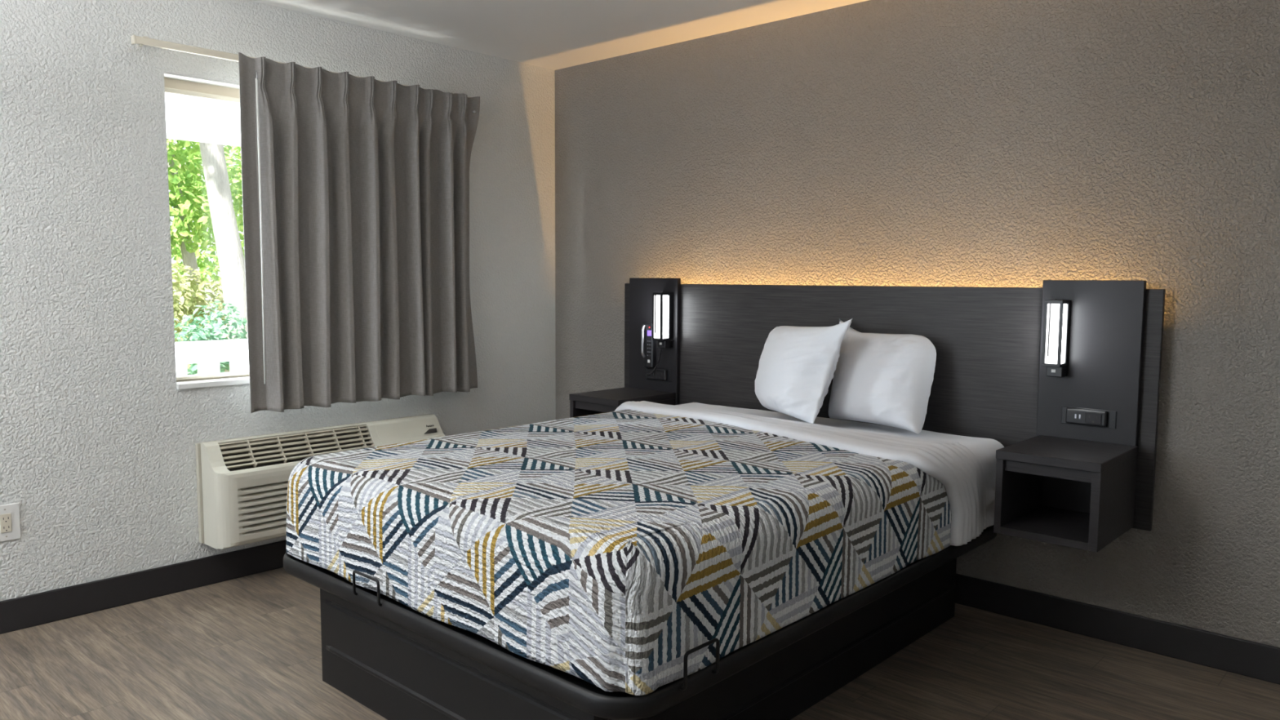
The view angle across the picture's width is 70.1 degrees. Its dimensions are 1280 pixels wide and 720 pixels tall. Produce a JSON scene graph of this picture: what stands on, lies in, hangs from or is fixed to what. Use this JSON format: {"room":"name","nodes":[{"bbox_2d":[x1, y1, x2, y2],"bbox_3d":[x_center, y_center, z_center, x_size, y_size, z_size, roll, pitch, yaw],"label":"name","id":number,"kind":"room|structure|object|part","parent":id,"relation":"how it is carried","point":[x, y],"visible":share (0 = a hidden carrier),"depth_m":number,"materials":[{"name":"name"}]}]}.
{"room":"hotel room","nodes":[
{"label":"hotel room","id":0,"kind":"room"},
{"bbox_2d":[0,0,555,600],"bbox_3d":[-2.536,-0.215,3.063,0.160,2.440,5.900,5,7,42],"label":"wall","id":1,"kind":"structure","parent":0,"point":[99,437],"depth_m":3.56,"materials":[{"name":"grey paint"}]},
{"bbox_2d":[0,502,21,542],"bbox_3d":[-2.285,0.587,3.287,0.010,0.133,0.090,5,7,42],"label":"wall outlet","id":2,"kind":"object","parent":1,"relation":"attached to","point":[10,520],"visible":1,"depth_m":3.29,"materials":[{"name":"white plastic"}]},
{"bbox_2d":[0,513,12,533],"bbox_3d":[-2.283,0.587,3.285,0.003,0.067,0.034,5,7,42],"label":"receptacle","id":3,"kind":"object","parent":2,"relation":"attached to","point":[6,519],"depth_m":3.28,"materials":[{"name":"plastic"}]},
{"bbox_2d":[0,539,286,634],"bbox_3d":[-2.483,0.946,3.104,0.012,0.120,5.888,5,7,42],"label":"baseboard","id":4,"kind":"structure","parent":1,"relation":"attached to","point":[51,606],"depth_m":3.62,"materials":[{"name":"black plastic"}]},
{"bbox_2d":[164,72,249,389],"bbox_3d":[-1.562,-0.543,4.072,0.152,1.257,1.060,5,7,42],"label":"window","id":5,"kind":"structure","parent":1,"relation":"in","point":[175,85],"depth_m":3.78,"materials":[{"name":"beige plastic"}]},
{"bbox_3d":[-1.541,0.073,4.106,0.087,0.024,1.059,5,7,42],"label":"sill","id":6,"kind":"part","parent":5,"relation":"part of","materials":[{"name":"white plastic"}]},
{"bbox_2d":[130,34,468,97],"bbox_3d":[-1.398,-1.258,4.029,0.078,0.042,1.572,5,7,42],"label":"curtain rod","id":7,"kind":"object","parent":1,"relation":"attached to","point":[139,40],"visible":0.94,"depth_m":3.57,"materials":[{"name":"beige metal"}]},
{"bbox_2d":[238,52,479,413],"bbox_3d":[-1.204,-0.546,4.186,0.087,1.477,1.208,5,7,42],"label":"curtain","id":8,"kind":"object","parent":7,"relation":"hanging from","point":[356,190],"visible":1,"depth_m":4.11,"materials":[{"name":"grey fabric"}]},
{"bbox_2d":[195,413,444,549],"bbox_3d":[-1.374,0.522,4.135,0.200,0.425,1.147,5,7,42],"label":"air conditioner","id":9,"kind":"object","parent":1,"relation":"attached to","point":[242,482],"visible":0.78,"depth_m":3.82,"materials":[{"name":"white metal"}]},
{"bbox_2d":[221,426,370,471],"bbox_3d":[-1.490,0.382,4.006,0.102,0.113,0.679,5,7,42],"label":"grille","id":10,"kind":"object","parent":9,"relation":"attached to","point":[238,454],"depth_m":3.97,"materials":[{"name":"plastic"}]},
{"bbox_3d":[-1.115,0.336,4.399,0.079,0.094,0.336,5,7,42],"label":"control lid","id":11,"kind":"part","parent":9,"relation":"part of","materials":[{"name":"beige plastic"}]},
{"bbox_2d":[249,0,868,70],"bbox_3d":[-0.738,-1.325,1.323,5.010,0.100,6.120,5,7,42],"label":"ceiling","id":12,"kind":"structure","parent":0,"point":[551,34],"depth_m":4.08,"materials":[{"name":"white paint"}]},
{"bbox_2d":[0,567,1279,719],"bbox_3d":[-0.751,1.205,1.549,5.010,0.100,6.120,5,7,42],"label":"floor","id":13,"kind":"structure","parent":0,"point":[248,647],"depth_m":2.99,"materials":[{"name":"brown wood"}]},
{"bbox_2d":[283,524,997,719],"bbox_3d":[0.087,0.773,3.182,1.607,0.478,2.076,5,7,42],"label":"bed base","id":14,"kind":"object","parent":13,"relation":"on","point":[397,660],"visible":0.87,"depth_m":2.58,"materials":[{"name":"black wood"}]},
{"bbox_3d":[-0.561,0.894,2.497,1.243,0.352,0.014,5,7,42],"label":"panel","id":15,"kind":"part","parent":14,"relation":"part of","materials":[{"name":"black wood"}]},
{"bbox_3d":[0.555,0.874,2.792,0.014,0.352,1.948,5,7,42],"label":"panel","id":16,"kind":"part","parent":14,"relation":"part of","materials":[{"name":"black wood"}]},
{"bbox_2d":[675,402,1004,527],"bbox_3d":[0.108,0.455,3.170,1.578,0.297,2.014,5,7,42],"label":"mattress","id":17,"kind":"object","parent":14,"relation":"on","point":[984,449],"visible":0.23,"depth_m":3.47,"materials":[{"name":"white fabric"}]},
{"bbox_2d":[285,408,951,695],"bbox_3d":[-0.026,0.461,3.036,1.573,0.316,1.684,5,7,42],"label":"quilt","id":18,"kind":"object","parent":17,"relation":"on","point":[601,549],"visible":0.91,"depth_m":2.42,"materials":[{"name":"multicoloured fabric"}]},
{"bbox_2d":[614,400,986,546],"bbox_3d":[0.483,0.396,3.582,1.638,0.338,0.502,5,7,42],"label":"sheet","id":19,"kind":"object","parent":17,"relation":"on","point":[962,473],"visible":0.89,"depth_m":3.12,"materials":[{"name":"white fabric"}]},
{"bbox_2d":[755,318,852,423],"bbox_3d":[0.648,0.025,3.728,0.237,0.413,0.528,-1,5,-15],"label":"pillow","id":20,"kind":"object","parent":19,"relation":"on","point":[797,366],"visible":1,"depth_m":3.60,"materials":[{"name":"white fabric"}]},
{"bbox_2d":[828,319,936,434],"bbox_3d":[0.948,0.051,3.610,0.465,0.410,0.261,5,7,42],"label":"pillow","id":21,"kind":"object","parent":17,"relation":"on","point":[880,379],"visible":0.99,"depth_m":3.51,"materials":[{"name":"white fabric"}]},
{"bbox_2d":[554,0,1279,647],"bbox_3d":[1.286,-0.246,3.636,5.010,2.440,0.120,5,7,42],"label":"wall","id":22,"kind":"structure","parent":0,"point":[890,143],"depth_m":3.43,"materials":[{"name":"beige paint"}]},
{"bbox_2d":[624,277,1165,531],"bbox_3d":[0.844,0.080,3.932,2.487,0.854,0.084,5,7,42],"label":"headboard","id":23,"kind":"object","parent":22,"relation":"attached to","point":[990,380],"visible":0.59,"depth_m":3.50,"materials":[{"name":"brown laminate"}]},
{"bbox_2d":[568,386,675,417],"bbox_3d":[-0.085,0.302,4.471,0.331,0.280,0.408,5,7,42],"label":"nightstand","id":24,"kind":"object","parent":23,"relation":"attached to","point":[586,403],"visible":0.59,"depth_m":4.40,"materials":[{"name":"grey laminate"}]},
{"bbox_3d":[-0.195,0.308,4.577,0.022,0.250,0.404,5,7,42],"label":"panel","id":25,"kind":"part","parent":24,"relation":"part of","materials":[{"name":"grey laminate"}]},
{"bbox_3d":[-0.205,0.223,4.335,0.278,0.038,0.016,5,7,42],"label":"rail","id":26,"kind":"part","parent":24,"relation":"part of","materials":[{"name":"grey laminate"}]},
{"bbox_3d":[0.028,0.327,4.373,0.026,0.250,0.404,5,7,42],"label":"panel","id":27,"kind":"part","parent":24,"relation":"part of","materials":[{"name":"laminate"}]},
{"bbox_2d":[641,322,662,375],"bbox_3d":[0.067,-0.051,4.547,0.128,0.263,0.050,5,7,42],"label":"telephone","id":28,"kind":"object","parent":23,"relation":"attached to","point":[648,345],"visible":0.99,"depth_m":4.56,"materials":[{"name":"black plastic"}]},
{"bbox_3d":[0.065,0.009,4.540,0.113,0.145,0.018,5,7,44],"label":"cord","id":29,"kind":"part","parent":28,"relation":"part of","materials":[{"name":"black plastic"}]},
{"bbox_2d":[645,367,671,382],"bbox_3d":[0.087,0.073,4.556,0.172,0.062,0.022,5,7,42],"label":"power outlet","id":30,"kind":"object","parent":23,"relation":"attached to","point":[660,374],"visible":1,"depth_m":4.53,"materials":[{"name":"black plastic"}]},
{"bbox_2d":[655,370,664,379],"bbox_3d":[0.100,0.075,4.532,0.053,0.038,0.002,5,7,42],"label":"receptacle","id":31,"kind":"object","parent":30,"relation":"attached to","point":[660,375],"depth_m":4.53,"materials":[{"name":"black plastic"}]},
{"bbox_2d":[652,291,673,348],"bbox_3d":[0.110,-0.198,4.466,0.060,0.277,0.090,5,7,42],"label":"wall sconce","id":32,"kind":"object","parent":23,"relation":"attached to","point":[662,302],"visible":1,"depth_m":4.44,"materials":[{"name":"black plastic"}]},
{"bbox_2d":[653,294,668,338],"bbox_3d":[0.102,-0.212,4.456,0.056,0.210,0.054,5,7,42],"label":"diffuser","id":33,"kind":"object","parent":32,"relation":"attached to","point":[660,301],"depth_m":4.43,"materials":[{"name":"white plastic"}]},
{"bbox_2d":[1041,297,1071,377],"bbox_3d":[1.469,-0.079,3.222,0.061,0.277,0.090,5,7,42],"label":"wall sconce","id":34,"kind":"object","parent":23,"relation":"attached to","point":[1056,325],"visible":1,"depth_m":3.20,"materials":[{"name":"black plastic"}]},
{"bbox_2d":[1044,303,1066,364],"bbox_3d":[1.461,-0.093,3.212,0.057,0.210,0.054,5,7,42],"label":"diffuser","id":35,"kind":"object","parent":34,"relation":"attached to","point":[1055,314],"depth_m":3.19,"materials":[{"name":"white plastic"}]},
{"bbox_2d":[993,435,1137,552],"bbox_3d":[1.437,0.435,3.078,0.326,0.280,0.408,5,7,42],"label":"nightstand","id":36,"kind":"object","parent":23,"relation":"attached to","point":[1079,494],"visible":1,"depth_m":3.03,"materials":[{"name":"grey laminate"}]},
{"bbox_3d":[1.328,0.441,3.182,0.022,0.250,0.404,5,7,42],"label":"panel","id":37,"kind":"part","parent":36,"relation":"part of","materials":[{"name":"grey laminate"}]},
{"bbox_3d":[1.436,0.563,3.092,0.273,0.024,0.404,5,7,42],"label":"panel","id":38,"kind":"part","parent":36,"relation":"part of","materials":[{"name":"grey laminate"}]},
{"bbox_3d":[1.317,0.356,2.942,0.273,0.038,0.016,5,7,42],"label":"rail","id":39,"kind":"part","parent":36,"relation":"part of","materials":[{"name":"grey laminate"}]},
{"bbox_3d":[1.547,0.460,2.981,0.026,0.250,0.404,5,7,42],"label":"panel","id":40,"kind":"part","parent":36,"relation":"part of","materials":[{"name":"grey laminate"}]},
{"bbox_2d":[1061,406,1116,429],"bbox_3d":[1.569,0.202,3.199,0.179,0.062,0.022,5,7,42],"label":"power outlet","id":41,"kind":"object","parent":23,"relation":"attached to","point":[1070,415],"visible":1,"depth_m":3.19,"materials":[{"name":"black plastic"}]},
{"bbox_2d":[1084,412,1102,424],"bbox_3d":[1.579,0.204,3.177,0.053,0.038,0.002,5,7,42],"label":"receptacle","id":42,"kind":"object","parent":41,"relation":"attached to","point":[1091,418],"depth_m":3.18,"materials":[{"name":"black plastic"}]},
{"bbox_2d":[955,573,1279,684],"bbox_3d":[1.258,0.915,3.671,4.750,0.120,0.012,5,7,42],"label":"baseboard","id":43,"kind":"structure","parent":22,"relation":"attached to","point":[1251,659],"depth_m":3.24,"materials":[{"name":"black plastic"}]},
{"label":"outside","id":44,"kind":"structure","parent":0,"visible":0},
{"bbox_2d":[174,330,225,372],"bbox_3d":[-7.316,-0.056,18.328,24.250,0.150,34.000,5,7,42],"label":"ground","id":45,"kind":"structure","parent":44,"point":[188,366],"depth_m":15.95,"materials":[{"name":"green plant"}]},
{"bbox_2d":[171,262,226,342],"bbox_3d":[-4.833,-0.533,10.394,0.846,1.144,1.848,3,6,28],"label":"shrub","id":46,"kind":"object","parent":45,"relation":"on","point":[185,306],"visible":0.32,"depth_m":9.96,"materials":[{"name":"green plant"}]},
{"bbox_2d":[166,138,244,325],"bbox_3d":[-7.353,-1.588,10.712,2.219,4.312,7.774,5,7,42],"label":"leafy tree","id":47,"kind":"object","parent":45,"relation":"on","point":[180,196],"visible":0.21,"depth_m":11.69,"materials":[{"name":"green plant"}]},
{"bbox_2d":[171,139,244,372],"bbox_3d":[-6.474,-1.705,14.223,1.486,3.916,2.702,5,7,42],"label":"young tree","id":48,"kind":"object","parent":45,"relation":"on","point":[203,266],"visible":0.09,"depth_m":13.73,"materials":[{"name":"plant"}]},
{"bbox_2d":[173,300,247,375],"bbox_3d":[-5.044,-0.002,8.016,1.016,0.996,3.666,5,7,42],"label":"round shrub","id":49,"kind":"object","parent":45,"relation":"on","point":[215,333],"visible":0.2,"depth_m":8.85,"materials":[{"name":"green plant"}]},
{"bbox_2d":[199,142,248,339],"bbox_3d":[-4.622,-2.278,9.390,2.309,6.040,3.394,5,7,42],"label":"leaning tree","id":50,"kind":"object","parent":45,"relation":"on","point":[231,260],"visible":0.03,"depth_m":9.61,"materials":[{"name":"grey plant"}]},
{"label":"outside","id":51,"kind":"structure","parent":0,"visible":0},
{"bbox_3d":[-2.483,-1.651,4.188,1.458,0.100,14.000,5,7,42],"label":"porch roof","id":52,"kind":"structure","parent":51,"visible":0},
{"bbox_2d":[164,94,240,146],"bbox_3d":[-2.947,-1.422,4.636,0.200,0.440,14.000,5,7,42],"label":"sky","id":53,"kind":"structure","parent":52,"relation":"attached to","point":[189,119],"depth_m":5.08,"materials":[{"name":"white paint"}]},
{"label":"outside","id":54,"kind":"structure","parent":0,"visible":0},
{"bbox_3d":[-2.544,0.994,4.468,1.590,0.180,14.000,5,7,42],"label":"walkway","id":55,"kind":"object","parent":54,"visible":0},
{"bbox_2d":[174,338,248,375],"bbox_3d":[-2.265,0.320,5.517,0.120,0.900,8.000,5,7,42],"label":"porch railing","id":56,"kind":"object","parent":55,"relation":"on","point":[208,354],"visible":0.02,"depth_m":5.22,"materials":[{"name":"white paint"}]},
{"bbox_3d":[-2.263,-0.070,5.482,0.120,0.118,8.000,5,7,42],"label":"rail","id":57,"kind":"part","parent":56,"relation":"part of","materials":[{"name":"white paint"}]}
]}

